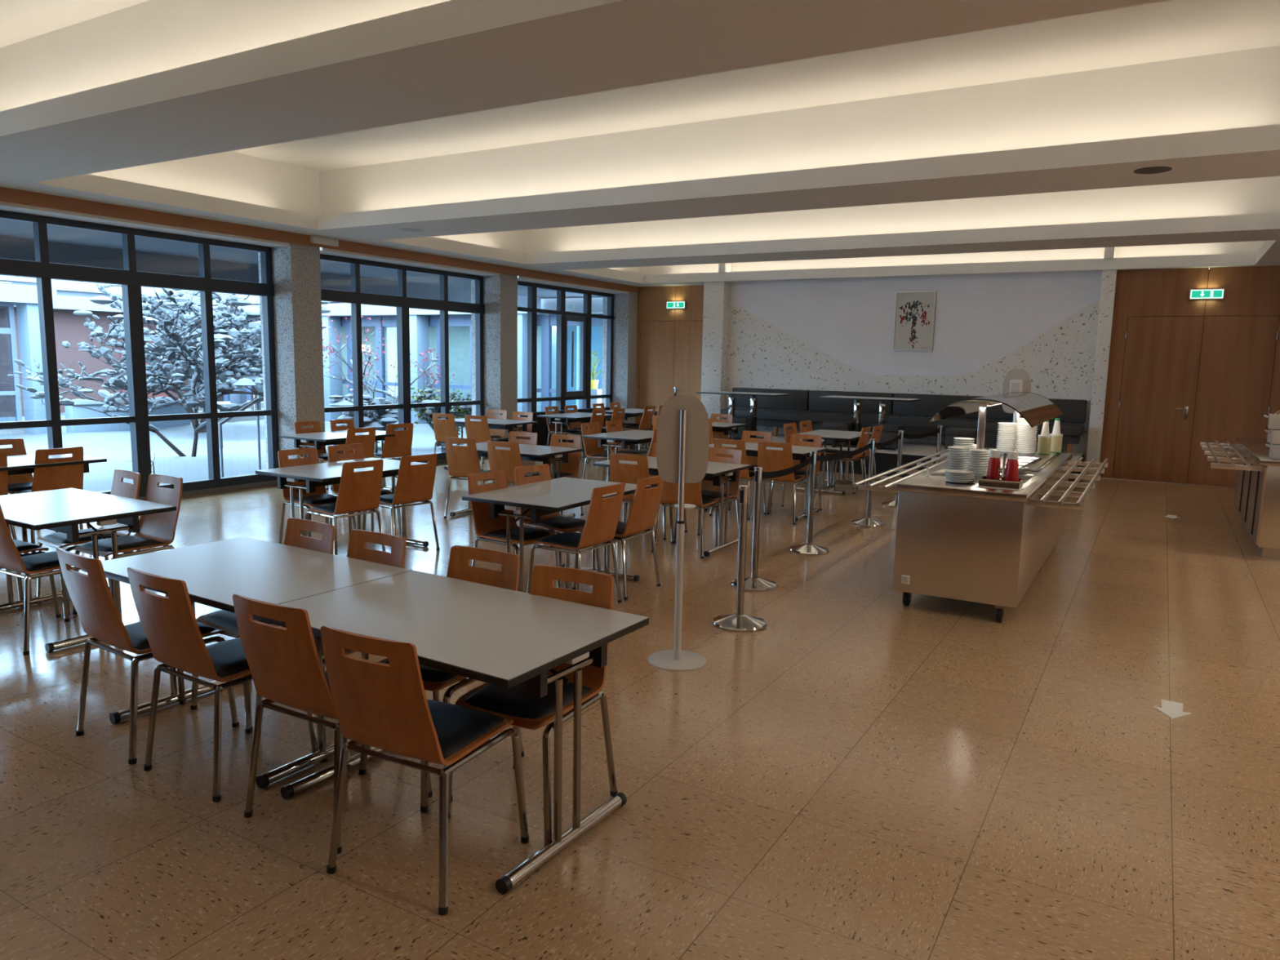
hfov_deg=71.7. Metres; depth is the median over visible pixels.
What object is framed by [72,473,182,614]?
dining chair
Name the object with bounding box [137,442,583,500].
trim
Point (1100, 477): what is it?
baseboard
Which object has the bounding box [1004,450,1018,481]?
ketchup bottle
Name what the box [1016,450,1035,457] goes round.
bowl
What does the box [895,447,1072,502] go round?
countertop
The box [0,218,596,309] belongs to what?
soffit
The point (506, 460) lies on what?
dining chair
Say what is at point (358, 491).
dining chair
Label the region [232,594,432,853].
dining chair
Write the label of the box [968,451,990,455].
plate
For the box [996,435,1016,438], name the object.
bowl
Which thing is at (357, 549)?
dining chair
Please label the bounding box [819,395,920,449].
pedestal table
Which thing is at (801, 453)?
folding table
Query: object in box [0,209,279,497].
window
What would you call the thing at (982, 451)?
plate
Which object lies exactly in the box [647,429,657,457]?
dining chair
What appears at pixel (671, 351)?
door
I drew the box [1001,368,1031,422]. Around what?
stand
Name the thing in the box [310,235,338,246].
emergency light
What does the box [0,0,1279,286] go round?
ceiling
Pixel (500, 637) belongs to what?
folding table
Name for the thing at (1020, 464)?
dish
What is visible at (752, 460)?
dining chair
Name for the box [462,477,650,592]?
folding table
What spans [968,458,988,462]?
plate
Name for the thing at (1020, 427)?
bowl
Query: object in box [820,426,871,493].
dining chair
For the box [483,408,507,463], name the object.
dining chair
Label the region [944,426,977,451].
stool
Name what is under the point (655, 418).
dining chair
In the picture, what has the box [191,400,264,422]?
steps
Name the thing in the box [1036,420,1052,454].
bottle
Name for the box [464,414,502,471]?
dining chair
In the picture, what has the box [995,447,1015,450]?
bowl
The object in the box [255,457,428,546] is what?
folding table
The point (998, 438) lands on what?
bowl
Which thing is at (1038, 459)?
serving spoon
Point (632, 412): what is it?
folding table
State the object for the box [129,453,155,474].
shrub
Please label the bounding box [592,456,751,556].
folding table
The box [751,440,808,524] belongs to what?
dining chair
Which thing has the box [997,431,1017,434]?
bowl
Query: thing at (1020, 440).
bowl
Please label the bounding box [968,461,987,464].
plate
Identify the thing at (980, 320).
wall
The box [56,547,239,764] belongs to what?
dining chair
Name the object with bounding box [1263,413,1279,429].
bin
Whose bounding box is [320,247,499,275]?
trim
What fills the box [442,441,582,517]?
folding table
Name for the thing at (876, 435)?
dining chair
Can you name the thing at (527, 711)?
dining chair
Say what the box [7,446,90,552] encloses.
dining chair
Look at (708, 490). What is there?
dining chair
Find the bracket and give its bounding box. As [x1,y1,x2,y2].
[923,461,930,475]
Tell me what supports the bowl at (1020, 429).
on the bowl at (1019, 431)
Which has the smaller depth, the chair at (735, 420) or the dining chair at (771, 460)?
the dining chair at (771, 460)
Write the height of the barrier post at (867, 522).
0.914 m
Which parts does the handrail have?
post, rail, post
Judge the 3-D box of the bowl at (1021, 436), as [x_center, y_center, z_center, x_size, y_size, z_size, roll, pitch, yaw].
[3.473,-0.381,7.947,0.168,0.049,0.168,6,9,30]
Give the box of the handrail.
[217,396,263,477]
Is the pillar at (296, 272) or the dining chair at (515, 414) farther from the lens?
the dining chair at (515, 414)
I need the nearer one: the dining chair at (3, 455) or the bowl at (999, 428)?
the dining chair at (3, 455)
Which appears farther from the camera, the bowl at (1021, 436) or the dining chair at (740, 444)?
the dining chair at (740, 444)
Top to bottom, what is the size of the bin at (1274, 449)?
0.128 m
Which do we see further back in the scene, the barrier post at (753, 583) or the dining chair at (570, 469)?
the dining chair at (570, 469)
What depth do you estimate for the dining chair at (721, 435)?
14.02 m
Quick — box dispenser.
[1008,379,1022,392]
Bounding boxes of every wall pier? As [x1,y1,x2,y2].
[700,281,730,419]
[1084,269,1116,475]
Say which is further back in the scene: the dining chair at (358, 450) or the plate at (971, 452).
the dining chair at (358, 450)
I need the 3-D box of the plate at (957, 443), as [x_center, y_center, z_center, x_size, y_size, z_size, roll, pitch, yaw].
[2.537,-0.283,6.937,0.156,0.016,0.156,6,9,30]
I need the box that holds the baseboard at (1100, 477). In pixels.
[1100,477,1235,488]
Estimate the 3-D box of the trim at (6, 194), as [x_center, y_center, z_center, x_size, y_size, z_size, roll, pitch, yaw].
[-5.174,-2.819,9.491,0.035,0.135,20.400,6,9,30]
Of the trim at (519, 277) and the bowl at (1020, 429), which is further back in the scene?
the trim at (519, 277)
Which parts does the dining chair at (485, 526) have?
leg, seat frame, leg, leg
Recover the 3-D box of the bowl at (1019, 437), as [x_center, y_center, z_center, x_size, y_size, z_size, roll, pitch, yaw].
[3.474,-0.362,7.950,0.168,0.049,0.168,6,9,30]
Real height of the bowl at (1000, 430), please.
0.049 m
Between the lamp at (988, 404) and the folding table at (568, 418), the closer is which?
the lamp at (988, 404)
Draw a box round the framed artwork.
[892,290,936,351]
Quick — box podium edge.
[733,433,1084,466]
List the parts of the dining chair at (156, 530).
leg, leg, seat frame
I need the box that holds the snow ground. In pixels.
[0,412,466,494]
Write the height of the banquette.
0.830 m
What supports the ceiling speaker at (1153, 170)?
attached to the ceiling
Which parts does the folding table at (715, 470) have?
leg, under rail, leg, link plate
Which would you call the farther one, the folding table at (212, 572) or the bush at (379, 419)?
the bush at (379, 419)
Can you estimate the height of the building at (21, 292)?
3.700 m
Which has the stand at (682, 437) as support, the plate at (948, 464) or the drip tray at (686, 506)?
the drip tray at (686, 506)
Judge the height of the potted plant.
2.012 m
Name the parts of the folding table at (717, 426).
under rail, leg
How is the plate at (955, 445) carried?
on the plate
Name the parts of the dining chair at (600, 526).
leg, leg, seat frame, leg, leg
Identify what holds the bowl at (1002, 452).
on the serving counter at (971, 541)
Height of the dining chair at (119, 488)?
0.868 m
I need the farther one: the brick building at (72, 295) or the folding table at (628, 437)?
the brick building at (72, 295)
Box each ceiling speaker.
[400,228,422,231]
[1133,166,1172,173]
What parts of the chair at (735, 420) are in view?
seat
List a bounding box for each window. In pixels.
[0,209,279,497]
[320,253,484,462]
[517,280,614,445]
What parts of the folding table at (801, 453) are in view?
under rail, leg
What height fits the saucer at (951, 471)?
0.016 m
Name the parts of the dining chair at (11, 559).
leg, seat frame, leg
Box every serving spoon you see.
[1001,453,1006,476]
[1018,457,1041,468]
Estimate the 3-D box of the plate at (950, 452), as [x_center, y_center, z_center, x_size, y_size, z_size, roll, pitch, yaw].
[2.413,-0.205,6.718,0.152,0.016,0.152,6,9,30]
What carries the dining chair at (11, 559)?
on the floor
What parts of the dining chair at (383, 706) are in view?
leg, leg, seat frame, leg, leg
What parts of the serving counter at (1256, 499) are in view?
tray rail, tray rail, tray rail, panel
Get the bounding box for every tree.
[4,284,262,456]
[61,283,340,432]
[322,315,454,415]
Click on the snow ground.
(240, 445)
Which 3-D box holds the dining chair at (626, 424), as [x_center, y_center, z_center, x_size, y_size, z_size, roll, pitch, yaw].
[-0.277,-1.042,16.983,0.554,0.868,0.494,6,9,30]
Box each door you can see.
[639,320,702,431]
[1113,315,1279,487]
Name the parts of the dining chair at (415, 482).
leg, leg, leg, seat frame, leg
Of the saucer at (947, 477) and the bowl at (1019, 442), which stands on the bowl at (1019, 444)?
the bowl at (1019, 442)
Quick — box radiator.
[519,406,613,445]
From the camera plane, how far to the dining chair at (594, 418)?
14.55 m
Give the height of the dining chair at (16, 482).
0.868 m
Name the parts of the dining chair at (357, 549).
leg, leg, seat frame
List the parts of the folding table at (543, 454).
leg, under rail, leg, link plate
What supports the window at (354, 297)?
on the trim at (188, 493)
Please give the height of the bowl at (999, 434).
0.049 m
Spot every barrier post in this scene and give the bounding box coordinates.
[711,484,766,632]
[730,455,812,591]
[789,442,871,555]
[850,434,900,527]
[881,428,938,507]
[935,425,942,463]
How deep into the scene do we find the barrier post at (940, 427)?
11.66 m
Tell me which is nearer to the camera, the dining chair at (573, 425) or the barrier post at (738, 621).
the barrier post at (738, 621)
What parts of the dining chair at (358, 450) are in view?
leg, leg, leg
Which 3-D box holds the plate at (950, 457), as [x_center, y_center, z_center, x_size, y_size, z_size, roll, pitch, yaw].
[2.412,-0.168,6.720,0.152,0.016,0.152,6,9,30]
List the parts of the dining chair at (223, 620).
leg, leg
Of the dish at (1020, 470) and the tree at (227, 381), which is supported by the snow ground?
the tree at (227, 381)
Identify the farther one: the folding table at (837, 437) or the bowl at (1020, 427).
the folding table at (837, 437)
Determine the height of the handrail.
1.224 m
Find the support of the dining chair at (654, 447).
on the floor
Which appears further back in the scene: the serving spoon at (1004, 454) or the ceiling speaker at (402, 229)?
the ceiling speaker at (402, 229)
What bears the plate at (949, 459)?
on the plate at (948, 461)
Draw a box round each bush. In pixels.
[328,392,398,431]
[410,386,471,446]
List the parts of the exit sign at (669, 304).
green panel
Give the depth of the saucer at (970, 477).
6.17 m
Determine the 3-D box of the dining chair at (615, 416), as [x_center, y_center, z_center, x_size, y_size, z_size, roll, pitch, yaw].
[-0.577,-0.805,15.203,0.554,0.868,0.494,6,9,30]
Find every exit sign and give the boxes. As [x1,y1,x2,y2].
[666,301,686,309]
[1189,288,1224,299]
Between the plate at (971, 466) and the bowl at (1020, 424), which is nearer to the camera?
the plate at (971, 466)
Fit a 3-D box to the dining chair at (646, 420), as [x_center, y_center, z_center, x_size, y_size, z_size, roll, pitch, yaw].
[-0.040,-0.918,16.109,0.554,0.868,0.494,6,9,32]
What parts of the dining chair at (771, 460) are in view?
leg, seat frame, leg, leg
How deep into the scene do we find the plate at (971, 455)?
6.54 m
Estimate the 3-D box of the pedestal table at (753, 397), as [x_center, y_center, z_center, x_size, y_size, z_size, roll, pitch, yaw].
[1.757,-1.113,15.325,1.440,0.790,0.700,6,9,30]
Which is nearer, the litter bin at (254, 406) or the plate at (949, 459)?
the plate at (949, 459)
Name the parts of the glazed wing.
glazing frame, glazing frame, glazing frame, glazing frame, glazing frame, glazing frame, glazing frame, glazing frame, glazing frame, bright panel, bright panel, glazing frame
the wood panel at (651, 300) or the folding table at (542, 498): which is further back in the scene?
the wood panel at (651, 300)
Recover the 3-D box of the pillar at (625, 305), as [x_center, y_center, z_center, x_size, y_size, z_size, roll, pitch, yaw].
[-0.417,-2.397,18.410,0.630,3.160,0.410,6,9,30]
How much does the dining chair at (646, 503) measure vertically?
0.868 m
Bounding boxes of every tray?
[674,503,696,509]
[976,475,1026,488]
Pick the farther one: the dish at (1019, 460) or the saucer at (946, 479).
the dish at (1019, 460)
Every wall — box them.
[64,396,191,432]
[726,271,1102,467]
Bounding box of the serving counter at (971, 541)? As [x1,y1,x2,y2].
[852,391,1108,622]
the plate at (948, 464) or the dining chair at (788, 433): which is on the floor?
the dining chair at (788, 433)
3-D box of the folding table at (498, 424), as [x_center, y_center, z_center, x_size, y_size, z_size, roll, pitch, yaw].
[-2.282,-0.517,13.303,1.240,0.745,0.800,5,9,28]
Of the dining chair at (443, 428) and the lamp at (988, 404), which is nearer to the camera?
the lamp at (988, 404)
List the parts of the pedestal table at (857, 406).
foot plate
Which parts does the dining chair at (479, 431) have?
leg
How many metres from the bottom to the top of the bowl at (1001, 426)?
0.049 m
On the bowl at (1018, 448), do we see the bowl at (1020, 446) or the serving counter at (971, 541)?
the bowl at (1020, 446)
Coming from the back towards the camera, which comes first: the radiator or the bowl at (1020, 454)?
the radiator
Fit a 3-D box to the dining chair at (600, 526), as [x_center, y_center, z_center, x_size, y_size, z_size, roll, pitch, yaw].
[-0.425,0.441,6.092,0.554,0.868,0.494,6,9,32]
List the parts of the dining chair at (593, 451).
leg, seat frame, leg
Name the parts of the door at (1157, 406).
handle plate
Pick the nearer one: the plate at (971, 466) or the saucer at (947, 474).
the saucer at (947, 474)
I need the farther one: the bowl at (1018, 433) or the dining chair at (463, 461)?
the dining chair at (463, 461)
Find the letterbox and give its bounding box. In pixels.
[230,386,246,404]
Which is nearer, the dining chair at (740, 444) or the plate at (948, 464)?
the plate at (948, 464)
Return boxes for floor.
[0,442,1279,959]
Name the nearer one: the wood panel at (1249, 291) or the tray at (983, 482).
the tray at (983, 482)
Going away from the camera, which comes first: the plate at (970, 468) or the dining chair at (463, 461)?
the plate at (970, 468)
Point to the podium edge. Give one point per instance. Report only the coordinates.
(926, 449)
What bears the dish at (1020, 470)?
on the serving counter at (971, 541)
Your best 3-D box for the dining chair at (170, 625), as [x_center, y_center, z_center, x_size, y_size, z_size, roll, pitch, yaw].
[-1.705,0.754,3.611,0.494,0.868,0.554,6,9,31]
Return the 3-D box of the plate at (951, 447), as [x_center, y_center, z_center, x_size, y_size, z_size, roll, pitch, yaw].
[2.412,-0.241,6.712,0.152,0.016,0.152,6,9,30]
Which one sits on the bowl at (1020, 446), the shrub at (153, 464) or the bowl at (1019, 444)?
the bowl at (1019, 444)
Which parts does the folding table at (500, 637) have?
leg, under rail, leg, link plate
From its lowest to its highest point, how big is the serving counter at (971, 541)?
1.455 m
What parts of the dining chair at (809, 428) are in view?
leg, leg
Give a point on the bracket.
(926, 473)
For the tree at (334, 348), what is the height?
2.764 m
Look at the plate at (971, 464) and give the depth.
6.55 m
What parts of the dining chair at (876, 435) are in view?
leg, leg, leg, leg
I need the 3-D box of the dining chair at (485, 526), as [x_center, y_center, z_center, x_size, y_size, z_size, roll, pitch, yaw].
[-0.914,0.399,6.327,0.554,0.868,0.494,7,9,35]
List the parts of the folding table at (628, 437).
leg, under rail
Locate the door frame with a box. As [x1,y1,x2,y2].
[1112,273,1279,486]
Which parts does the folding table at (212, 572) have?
leg, leg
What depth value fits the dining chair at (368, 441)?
10.15 m
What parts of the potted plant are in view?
pot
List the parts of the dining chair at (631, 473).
leg, leg, leg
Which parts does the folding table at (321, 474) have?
link plate, leg, under rail, leg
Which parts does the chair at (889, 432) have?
seat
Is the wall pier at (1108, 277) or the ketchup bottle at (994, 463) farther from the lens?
the wall pier at (1108, 277)
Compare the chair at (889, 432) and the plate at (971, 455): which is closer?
the plate at (971, 455)
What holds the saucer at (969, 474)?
on the saucer at (947, 474)
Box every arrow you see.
[1153,699,1191,719]
[1164,514,1177,518]
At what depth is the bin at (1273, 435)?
8.12 m
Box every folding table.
[0,453,106,532]
[0,488,176,652]
[81,536,412,788]
[253,570,648,894]
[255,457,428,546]
[279,430,395,490]
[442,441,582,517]
[443,417,537,469]
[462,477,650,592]
[537,412,612,454]
[582,430,653,481]
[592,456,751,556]
[604,408,657,452]
[651,422,746,439]
[704,442,827,521]
[790,429,871,494]
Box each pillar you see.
[257,243,325,469]
[471,273,517,457]
[601,292,637,423]
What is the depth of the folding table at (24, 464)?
7.51 m
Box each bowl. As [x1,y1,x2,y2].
[995,443,1016,446]
[995,444,1015,448]
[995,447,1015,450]
[996,432,1017,435]
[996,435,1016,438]
[996,436,1016,440]
[996,439,1016,442]
[996,440,1016,444]
[997,422,1017,426]
[997,424,1017,427]
[997,426,1017,430]
[997,428,1017,431]
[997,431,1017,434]
[1000,450,1015,456]
[1016,438,1036,441]
[1016,440,1036,444]
[1016,442,1036,446]
[1016,444,1035,448]
[1016,446,1036,450]
[1016,448,1035,452]
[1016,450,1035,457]
[1017,423,1036,426]
[1017,426,1038,429]
[1017,427,1037,431]
[1017,430,1037,433]
[1017,431,1037,435]
[1017,434,1036,437]
[1017,435,1037,439]
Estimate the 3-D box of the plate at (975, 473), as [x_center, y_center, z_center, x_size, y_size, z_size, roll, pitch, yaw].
[2.525,-0.055,6.597,0.156,0.016,0.156,6,9,30]
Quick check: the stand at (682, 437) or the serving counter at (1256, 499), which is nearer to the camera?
the stand at (682, 437)
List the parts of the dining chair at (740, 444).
seat frame, leg, leg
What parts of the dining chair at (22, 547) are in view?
leg, seat frame, leg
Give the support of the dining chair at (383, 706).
on the floor
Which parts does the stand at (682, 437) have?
panel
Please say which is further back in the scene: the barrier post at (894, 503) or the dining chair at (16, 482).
the barrier post at (894, 503)
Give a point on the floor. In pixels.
(861, 773)
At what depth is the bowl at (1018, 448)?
7.90 m
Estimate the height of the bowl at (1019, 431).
0.049 m
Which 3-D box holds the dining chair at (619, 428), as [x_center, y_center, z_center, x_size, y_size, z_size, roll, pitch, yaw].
[-0.155,-0.361,12.006,0.554,0.868,0.494,6,9,32]
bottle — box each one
[986,448,1000,479]
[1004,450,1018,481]
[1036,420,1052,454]
[1049,417,1062,453]
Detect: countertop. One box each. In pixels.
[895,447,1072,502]
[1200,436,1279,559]
[1235,436,1279,466]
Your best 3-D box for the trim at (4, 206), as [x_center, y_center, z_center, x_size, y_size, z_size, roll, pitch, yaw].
[-5.500,-2.815,9.585,0.620,0.160,3.550,6,9,30]
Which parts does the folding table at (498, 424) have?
leg, under rail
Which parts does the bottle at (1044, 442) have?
spout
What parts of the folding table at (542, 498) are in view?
link plate, leg, under rail, leg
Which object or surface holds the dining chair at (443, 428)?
on the floor
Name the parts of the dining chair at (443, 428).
leg, seat frame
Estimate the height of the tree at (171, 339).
3.153 m
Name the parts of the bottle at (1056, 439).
spout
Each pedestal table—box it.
[695,391,789,439]
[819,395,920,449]
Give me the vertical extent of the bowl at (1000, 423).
0.049 m
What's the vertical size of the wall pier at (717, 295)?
3.170 m
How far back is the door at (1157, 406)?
13.10 m
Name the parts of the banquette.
backrest, leg, seat, backrest, seat, backrest, seat, backrest, leg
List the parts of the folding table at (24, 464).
under rail, leg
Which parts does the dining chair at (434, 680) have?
leg, leg, leg, seat frame, leg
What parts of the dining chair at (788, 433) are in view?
leg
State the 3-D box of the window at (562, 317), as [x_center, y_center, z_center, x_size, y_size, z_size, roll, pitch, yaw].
[-1.475,-2.146,16.753,0.175,2.950,3.550,6,9,30]
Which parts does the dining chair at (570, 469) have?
leg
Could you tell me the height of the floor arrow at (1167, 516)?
0.002 m
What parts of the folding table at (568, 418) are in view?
leg, under rail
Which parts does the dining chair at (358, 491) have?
leg, leg, seat frame, leg, leg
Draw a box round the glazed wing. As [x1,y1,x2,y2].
[185,292,603,423]
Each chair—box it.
[0,438,32,493]
[0,451,17,539]
[0,504,82,655]
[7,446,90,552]
[13,539,61,617]
[36,468,141,615]
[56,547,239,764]
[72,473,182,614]
[127,567,317,801]
[190,517,334,733]
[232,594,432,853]
[253,528,406,762]
[277,447,355,543]
[293,420,328,489]
[304,458,386,555]
[320,626,528,915]
[323,426,375,462]
[327,443,401,537]
[329,418,386,488]
[359,545,524,802]
[362,453,439,550]
[373,422,413,488]
[432,413,466,453]
[444,436,491,518]
[448,564,617,847]
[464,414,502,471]
[467,470,561,591]
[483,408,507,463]
[487,431,537,514]
[487,440,530,525]
[495,411,533,441]
[514,463,600,587]
[526,482,625,603]
[528,434,583,515]
[544,406,583,457]
[564,404,588,431]
[565,409,605,463]
[571,475,664,599]
[581,422,623,481]
[585,408,625,457]
[592,403,627,448]
[605,419,648,481]
[609,402,643,448]
[609,453,674,552]
[622,405,655,449]
[625,442,687,540]
[633,405,662,449]
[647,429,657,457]
[652,415,658,431]
[654,471,723,559]
[673,447,742,546]
[708,418,713,444]
[708,438,766,519]
[711,413,733,439]
[724,415,752,438]
[733,430,772,504]
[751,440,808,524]
[769,433,822,511]
[782,422,829,488]
[799,420,843,485]
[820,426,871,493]
[822,421,853,447]
[832,425,883,487]
[871,423,904,450]
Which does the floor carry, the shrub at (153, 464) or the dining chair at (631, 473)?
the dining chair at (631, 473)
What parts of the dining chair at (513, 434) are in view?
seat frame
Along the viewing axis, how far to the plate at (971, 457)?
6.54 m
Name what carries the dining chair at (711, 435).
on the floor
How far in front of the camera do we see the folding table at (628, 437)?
10.97 m
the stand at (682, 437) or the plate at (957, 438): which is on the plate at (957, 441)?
the plate at (957, 438)
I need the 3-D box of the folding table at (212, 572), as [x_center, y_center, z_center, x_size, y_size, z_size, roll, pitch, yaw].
[-1.764,0.760,4.009,1.240,0.745,0.800,6,9,32]
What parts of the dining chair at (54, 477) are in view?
leg, leg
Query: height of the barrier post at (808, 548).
0.914 m
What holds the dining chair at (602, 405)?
on the floor
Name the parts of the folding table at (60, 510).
leg, under rail, link plate, leg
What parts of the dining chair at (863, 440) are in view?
leg, leg, seat frame, leg, leg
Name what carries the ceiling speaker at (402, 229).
attached to the ceiling
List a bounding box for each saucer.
[944,469,974,474]
[944,471,973,475]
[944,473,973,477]
[945,478,974,483]
[946,475,975,479]
[946,476,975,481]
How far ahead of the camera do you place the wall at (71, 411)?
19.37 m
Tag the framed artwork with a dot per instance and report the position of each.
(914, 311)
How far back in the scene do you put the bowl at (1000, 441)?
8.00 m
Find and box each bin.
[250,385,261,410]
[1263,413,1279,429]
[1264,428,1279,444]
[1265,443,1279,458]
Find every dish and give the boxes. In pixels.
[1000,465,1028,472]
[1005,462,1032,467]
[1017,456,1038,462]
[1017,458,1035,465]
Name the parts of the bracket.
stem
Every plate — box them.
[946,451,968,454]
[946,453,968,457]
[946,456,968,459]
[946,457,968,462]
[946,460,968,464]
[946,462,968,466]
[946,465,967,469]
[947,446,968,449]
[947,448,968,452]
[952,444,973,447]
[953,437,974,440]
[953,440,974,443]
[953,442,974,445]
[968,448,990,453]
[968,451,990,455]
[968,453,989,457]
[968,456,990,459]
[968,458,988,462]
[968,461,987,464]
[968,463,987,466]
[968,465,987,469]
[968,467,987,471]
[968,470,986,474]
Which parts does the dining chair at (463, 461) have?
leg, seat frame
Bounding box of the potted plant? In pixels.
[590,350,601,408]
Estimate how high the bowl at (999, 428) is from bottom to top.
0.049 m
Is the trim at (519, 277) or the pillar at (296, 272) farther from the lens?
the trim at (519, 277)
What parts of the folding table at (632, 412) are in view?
under rail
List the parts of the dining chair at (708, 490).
leg, leg, leg, seat frame, leg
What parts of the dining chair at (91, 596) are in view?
leg, leg, seat frame, leg, leg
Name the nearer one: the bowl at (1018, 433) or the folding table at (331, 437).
the bowl at (1018, 433)
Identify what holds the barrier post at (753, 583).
on the floor
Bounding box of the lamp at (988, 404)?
[984,400,1001,406]
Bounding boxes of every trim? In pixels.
[0,186,638,293]
[0,200,289,247]
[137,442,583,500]
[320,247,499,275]
[517,275,628,293]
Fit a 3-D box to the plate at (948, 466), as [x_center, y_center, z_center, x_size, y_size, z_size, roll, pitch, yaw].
[2.410,-0.095,6.731,0.152,0.016,0.152,6,9,30]
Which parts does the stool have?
seat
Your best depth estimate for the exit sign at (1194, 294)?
12.80 m
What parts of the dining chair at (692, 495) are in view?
leg, leg, seat frame, leg, leg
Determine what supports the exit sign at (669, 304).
attached to the wood panel at (651, 300)
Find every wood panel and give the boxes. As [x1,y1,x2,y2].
[635,284,703,423]
[1098,265,1279,478]
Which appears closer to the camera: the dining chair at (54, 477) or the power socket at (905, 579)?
the power socket at (905, 579)
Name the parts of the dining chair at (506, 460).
seat frame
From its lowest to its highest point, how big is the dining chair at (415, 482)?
0.868 m
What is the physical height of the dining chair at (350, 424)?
0.868 m
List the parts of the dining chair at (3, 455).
leg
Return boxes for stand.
[647,395,709,671]
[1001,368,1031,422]
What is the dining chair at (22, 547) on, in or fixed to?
on the floor
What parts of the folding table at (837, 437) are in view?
leg, under rail, leg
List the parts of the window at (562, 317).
door pull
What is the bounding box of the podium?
[819,449,1084,488]
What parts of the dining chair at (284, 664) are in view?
leg, seat frame, leg, leg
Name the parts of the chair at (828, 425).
seat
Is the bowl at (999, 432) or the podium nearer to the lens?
the bowl at (999, 432)
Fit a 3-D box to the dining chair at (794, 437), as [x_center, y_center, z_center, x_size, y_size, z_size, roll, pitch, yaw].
[1.814,-0.074,10.180,0.494,0.868,0.554,5,9,28]
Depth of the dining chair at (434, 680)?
3.80 m
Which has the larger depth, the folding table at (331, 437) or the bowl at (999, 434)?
the folding table at (331, 437)
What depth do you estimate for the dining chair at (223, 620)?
4.33 m
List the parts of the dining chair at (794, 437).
leg, leg, leg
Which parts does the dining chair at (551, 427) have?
leg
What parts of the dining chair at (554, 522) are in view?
seat frame, leg, leg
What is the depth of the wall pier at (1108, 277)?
13.53 m
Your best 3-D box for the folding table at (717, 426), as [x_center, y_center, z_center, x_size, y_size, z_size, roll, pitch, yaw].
[0.900,-0.501,13.630,1.240,0.745,0.800,6,9,30]
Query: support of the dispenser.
on the stand at (1015, 380)
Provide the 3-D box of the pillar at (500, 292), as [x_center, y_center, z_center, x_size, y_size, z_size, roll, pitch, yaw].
[-2.459,-1.966,14.962,0.630,3.160,0.450,6,9,30]
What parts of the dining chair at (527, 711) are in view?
leg, leg, leg, seat frame, leg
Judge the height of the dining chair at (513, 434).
0.868 m
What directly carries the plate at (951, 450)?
on the plate at (950, 452)
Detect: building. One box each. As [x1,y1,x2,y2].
[0,275,57,435]
[0,279,223,417]
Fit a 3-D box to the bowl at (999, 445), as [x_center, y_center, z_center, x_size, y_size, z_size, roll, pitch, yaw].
[3.339,-0.305,8.073,0.168,0.049,0.168,6,9,30]
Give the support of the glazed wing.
on the snow ground
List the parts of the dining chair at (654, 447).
leg, leg, leg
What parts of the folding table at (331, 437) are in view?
under rail, leg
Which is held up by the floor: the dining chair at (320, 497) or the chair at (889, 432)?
the dining chair at (320, 497)
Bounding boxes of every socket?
[901,574,910,584]
[902,577,907,582]
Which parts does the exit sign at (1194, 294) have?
green panel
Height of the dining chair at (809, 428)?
0.868 m
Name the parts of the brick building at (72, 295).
doorway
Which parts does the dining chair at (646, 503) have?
leg, leg, leg, seat frame, leg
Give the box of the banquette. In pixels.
[720,387,1087,453]
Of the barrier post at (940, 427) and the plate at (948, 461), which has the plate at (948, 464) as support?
the plate at (948, 461)
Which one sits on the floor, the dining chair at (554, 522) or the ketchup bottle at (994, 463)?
the dining chair at (554, 522)
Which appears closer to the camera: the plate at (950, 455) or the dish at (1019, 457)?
the plate at (950, 455)
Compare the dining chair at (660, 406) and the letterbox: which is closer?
the dining chair at (660, 406)
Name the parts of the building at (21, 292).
glazing frame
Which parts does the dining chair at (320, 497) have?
leg, seat frame, leg, leg, leg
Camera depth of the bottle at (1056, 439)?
8.41 m
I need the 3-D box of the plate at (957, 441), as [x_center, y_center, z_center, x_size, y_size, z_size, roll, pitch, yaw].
[2.536,-0.300,6.934,0.156,0.016,0.156,6,9,30]
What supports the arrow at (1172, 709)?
on the floor
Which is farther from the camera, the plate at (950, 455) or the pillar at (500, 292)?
the pillar at (500, 292)
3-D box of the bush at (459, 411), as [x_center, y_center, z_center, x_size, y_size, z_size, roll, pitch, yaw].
[-3.861,-1.299,18.002,1.628,1.225,2.045,5,9,25]
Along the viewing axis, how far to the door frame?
13.10 m
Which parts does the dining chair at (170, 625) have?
leg, seat frame, leg, leg, leg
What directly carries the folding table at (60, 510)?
on the floor
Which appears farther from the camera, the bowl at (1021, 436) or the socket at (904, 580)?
the bowl at (1021, 436)
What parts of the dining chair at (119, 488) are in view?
leg, leg, leg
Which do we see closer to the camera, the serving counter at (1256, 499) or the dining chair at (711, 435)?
the serving counter at (1256, 499)

